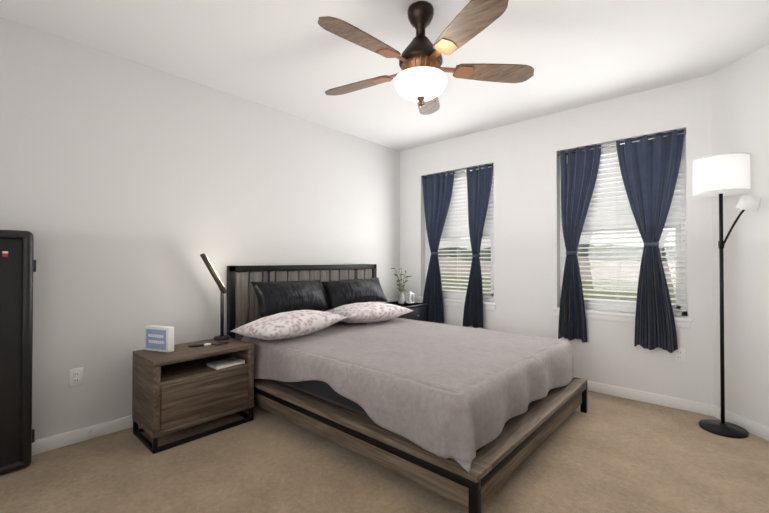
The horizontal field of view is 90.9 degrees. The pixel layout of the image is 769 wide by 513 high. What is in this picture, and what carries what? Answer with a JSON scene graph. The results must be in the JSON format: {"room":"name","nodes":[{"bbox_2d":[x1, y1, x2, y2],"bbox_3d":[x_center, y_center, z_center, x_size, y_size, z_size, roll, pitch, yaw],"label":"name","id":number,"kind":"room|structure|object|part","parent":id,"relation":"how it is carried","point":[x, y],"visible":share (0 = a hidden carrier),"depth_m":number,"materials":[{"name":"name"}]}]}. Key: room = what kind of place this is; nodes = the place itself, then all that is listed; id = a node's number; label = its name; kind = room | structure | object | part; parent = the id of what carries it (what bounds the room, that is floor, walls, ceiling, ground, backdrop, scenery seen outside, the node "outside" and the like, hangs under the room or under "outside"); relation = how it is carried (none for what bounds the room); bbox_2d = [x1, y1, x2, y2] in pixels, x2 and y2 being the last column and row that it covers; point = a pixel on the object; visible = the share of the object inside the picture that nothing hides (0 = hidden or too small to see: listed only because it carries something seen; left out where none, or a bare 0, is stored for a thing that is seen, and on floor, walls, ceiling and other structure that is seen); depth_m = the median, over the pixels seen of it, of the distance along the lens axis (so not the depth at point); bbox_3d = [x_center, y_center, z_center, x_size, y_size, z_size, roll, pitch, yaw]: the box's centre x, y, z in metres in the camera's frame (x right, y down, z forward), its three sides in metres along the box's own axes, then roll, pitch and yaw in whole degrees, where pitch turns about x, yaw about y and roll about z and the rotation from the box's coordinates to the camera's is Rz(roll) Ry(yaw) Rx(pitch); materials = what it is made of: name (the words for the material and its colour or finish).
{"room":"bedroom","nodes":[
{"label":"bedroom","id":0,"kind":"room"},
{"bbox_2d":[0,17,399,439],"bbox_3d":[-1.490,-0.088,3.114,0.160,2.580,5.220,0,-1,42],"label":"wall","id":1,"kind":"structure","parent":0,"point":[131,192],"depth_m":2.71,"materials":[{"name":"white paint"}]},
{"bbox_2d":[69,367,82,387],"bbox_3d":[-1.979,0.776,2.430,0.009,0.115,0.072,0,-1,42],"label":"electrical outlet plate","id":2,"kind":"object","parent":1,"relation":"attached to","point":[75,376],"depth_m":2.43,"materials":[{"name":"white plastic"}]},
{"bbox_2d":[0,390,768,512],"bbox_3d":[-0.125,1.241,1.883,3.900,0.100,5.300,0,-1,42],"label":"floor","id":3,"kind":"structure","parent":0,"point":[606,453],"depth_m":2.07,"materials":[{"name":"carpet"}]},
{"bbox_2d":[0,230,35,474],"bbox_3d":[-2.288,0.519,1.939,0.183,1.336,0.732,0,-1,42],"label":"cabinet","id":4,"kind":"object","parent":3,"relation":"on","point":[17,270],"visible":1,"depth_m":2.10,"materials":[{"name":"black"}]},
{"bbox_2d":[132,337,253,453],"bbox_3d":[-1.331,0.920,2.667,0.420,0.556,0.660,0,-1,42],"label":"nightstand","id":5,"kind":"object","parent":3,"relation":"on","point":[181,386],"visible":0.98,"depth_m":2.51,"materials":[{"name":"brown wood"}]},
{"bbox_2d":[145,325,173,352],"bbox_3d":[-1.531,0.558,2.573,0.215,0.165,0.054,0,-1,20],"label":"decorative piece","id":6,"kind":"object","parent":5,"relation":"on","point":[159,338],"visible":1,"depth_m":2.54,"materials":[{"name":"white"}]},
{"bbox_2d":[188,341,228,346],"bbox_3d":[-1.274,0.635,2.742,0.128,0.014,0.255,0,-1,42],"label":"remote control","id":7,"kind":"object","parent":5,"relation":"on","point":[216,343],"visible":1,"depth_m":2.73,"materials":[{"name":"black plastic"}]},
{"bbox_2d":[200,253,229,340],"bbox_3d":[-1.304,0.310,2.921,0.120,0.667,0.226,0,-1,42],"label":"desk lamp","id":8,"kind":"object","parent":5,"relation":"on","point":[217,280],"visible":1,"depth_m":2.94,"materials":[{"name":"black plastic"}]},
{"bbox_2d":[385,301,427,321],"bbox_3d":[0.214,0.885,4.456,0.473,0.660,0.405,0,-1,42],"label":"nightstand","id":9,"kind":"object","parent":3,"relation":"on","point":[419,312],"visible":0.08,"depth_m":4.34,"materials":[{"name":"grey wood"}]},
{"bbox_2d":[391,268,413,303],"bbox_3d":[0.231,0.343,4.442,0.217,0.422,0.270,0,-1,42],"label":"potted plant","id":10,"kind":"object","parent":9,"relation":"on","point":[401,298],"visible":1,"depth_m":4.42,"materials":[{"name":"green glass"}]},
{"bbox_2d":[227,264,587,512],"bbox_3d":[0.107,0.639,3.005,2.281,1.125,1.860,0,-1,42],"label":"bed","id":11,"kind":"object","parent":3,"relation":"on","point":[471,419],"visible":1,"depth_m":2.40,"materials":[{"name":"grey fabric"}]},
{"bbox_2d":[237,315,582,473],"bbox_3d":[0.170,0.790,2.987,2.115,0.291,1.799,0,-1,42],"label":"blanket","id":12,"kind":"object","parent":11,"relation":"on","point":[447,394],"depth_m":2.28,"materials":[{"name":"grey fabric"}]},
{"bbox_2d":[693,152,760,438],"bbox_3d":[2.354,0.257,2.608,0.345,1.881,0.299,0,-1,42],"label":"lamp","id":13,"kind":"object","parent":3,"relation":"on","point":[720,176],"visible":1,"depth_m":2.56,"materials":[{"name":"black metal"}]},
{"bbox_2d":[0,0,768,150],"bbox_3d":[-0.125,-1.439,1.909,3.900,0.100,5.300,0,-1,42],"label":"ceiling","id":14,"kind":"structure","parent":0,"point":[292,57],"depth_m":2.52,"materials":[{"name":"white paint"}]},
{"bbox_2d":[318,0,533,114],"bbox_3d":[0.160,-1.099,2.106,1.258,0.576,1.242,0,-1,42],"label":"fan","id":15,"kind":"object","parent":14,"relation":"hanging from","point":[421,79],"visible":1,"depth_m":2.02,"materials":[{"name":"brown wood"}]},
{"bbox_3d":[0.203,-1.099,2.122,0.296,0.576,0.296,0,-1,42],"label":"motor","id":16,"kind":"part","parent":15,"relation":"part of","materials":[{"name":"brown metal"}]},
{"bbox_2d":[400,75,713,404],"bbox_3d":[1.429,-0.080,3.900,3.150,2.580,0.160,0,-1,42],"label":"wall","id":17,"kind":"structure","parent":0,"point":[523,157],"depth_m":3.62,"materials":[{"name":"white paint"}]},
{"bbox_2d":[418,297,496,309],"bbox_3d":[0.834,0.531,4.375,1.020,0.076,0.145,0,-1,42],"label":"window sill","id":18,"kind":"structure","parent":17,"relation":"attached to","point":[490,305],"depth_m":4.29,"materials":[{"name":"white paint"}]},
{"bbox_2d":[422,163,493,328],"bbox_3d":[0.792,-0.100,4.334,0.958,1.795,0.157,0,-1,42],"label":"curtain","id":19,"kind":"object","parent":17,"relation":"attached to","point":[437,191],"visible":0.94,"depth_m":4.35,"materials":[{"name":"blue fabric"}]},
{"bbox_2d":[425,173,493,301],"bbox_3d":[0.889,-0.245,4.444,0.960,1.510,0.070,0,-1,42],"label":"window","id":20,"kind":"structure","parent":17,"relation":"in","point":[452,292],"depth_m":4.42,"materials":[{"name":"white plastic"}]},
{"bbox_2d":[425,164,493,297],"bbox_3d":[0.860,-0.269,4.412,0.940,1.458,0.066,0,-1,42],"label":"window blinds","id":21,"kind":"object","parent":20,"relation":"attached to","point":[463,228],"visible":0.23,"depth_m":4.39,"materials":[{"name":"white plastic"}]},
{"bbox_2d":[558,130,685,352],"bbox_3d":[1.990,-0.120,3.267,0.968,1.775,0.158,0,-1,42],"label":"curtain","id":22,"kind":"object","parent":17,"relation":"attached to","point":[649,167],"visible":1,"depth_m":3.14,"materials":[{"name":"blue fabric"}]},
{"bbox_2d":[553,307,692,327],"bbox_3d":[2.031,0.521,3.306,1.030,0.076,0.145,0,-1,42],"label":"window sill","id":23,"kind":"structure","parent":17,"relation":"attached to","point":[680,321],"depth_m":3.26,"materials":[{"name":"white paint"}]},
{"bbox_2d":[560,130,687,316],"bbox_3d":[2.086,-0.255,3.375,0.970,1.510,0.070,0,-1,42],"label":"window","id":24,"kind":"structure","parent":17,"relation":"in","point":[682,226],"depth_m":3.13,"materials":[{"name":"white plastic"}]},
{"bbox_2d":[561,130,685,311],"bbox_3d":[2.057,-0.280,3.344,0.950,1.458,0.066,0,-1,42],"label":"window blinds","id":25,"kind":"object","parent":24,"relation":"attached to","point":[627,217],"visible":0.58,"depth_m":3.36,"materials":[{"name":"white plastic"}]},
{"bbox_2d":[674,348,685,362],"bbox_3d":[2.324,0.776,2.979,0.072,0.115,0.009,0,-1,42],"label":"electrical outlet plate","id":26,"kind":"object","parent":17,"relation":"attached to","point":[680,354],"depth_m":2.97,"materials":[{"name":"white plastic"}]},
{"bbox_2d":[711,44,768,427],"bbox_3d":[2.574,-0.093,2.545,0.160,2.580,0.936,0,-1,-3],"label":"wall","id":27,"kind":"structure","parent":0,"point":[739,105],"depth_m":2.62,"materials":[{"name":"white paint"}]},
{"bbox_2d":[32,381,768,455],"bbox_3d":[-0.125,1.148,1.884,3.500,0.085,4.900,0,-1,42],"label":"baseboard","id":28,"kind":"structure","parent":27,"relation":"attached to","point":[46,444],"depth_m":2.63,"materials":[{"name":"white"}]},
{"label":"outside","id":29,"kind":"structure","parent":0,"visible":0},
{"bbox_2d":[438,153,680,302],"bbox_3d":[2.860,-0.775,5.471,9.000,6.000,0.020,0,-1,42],"label":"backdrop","id":30,"kind":"structure","parent":29,"point":[594,259],"depth_m":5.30,"materials":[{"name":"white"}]}
]}

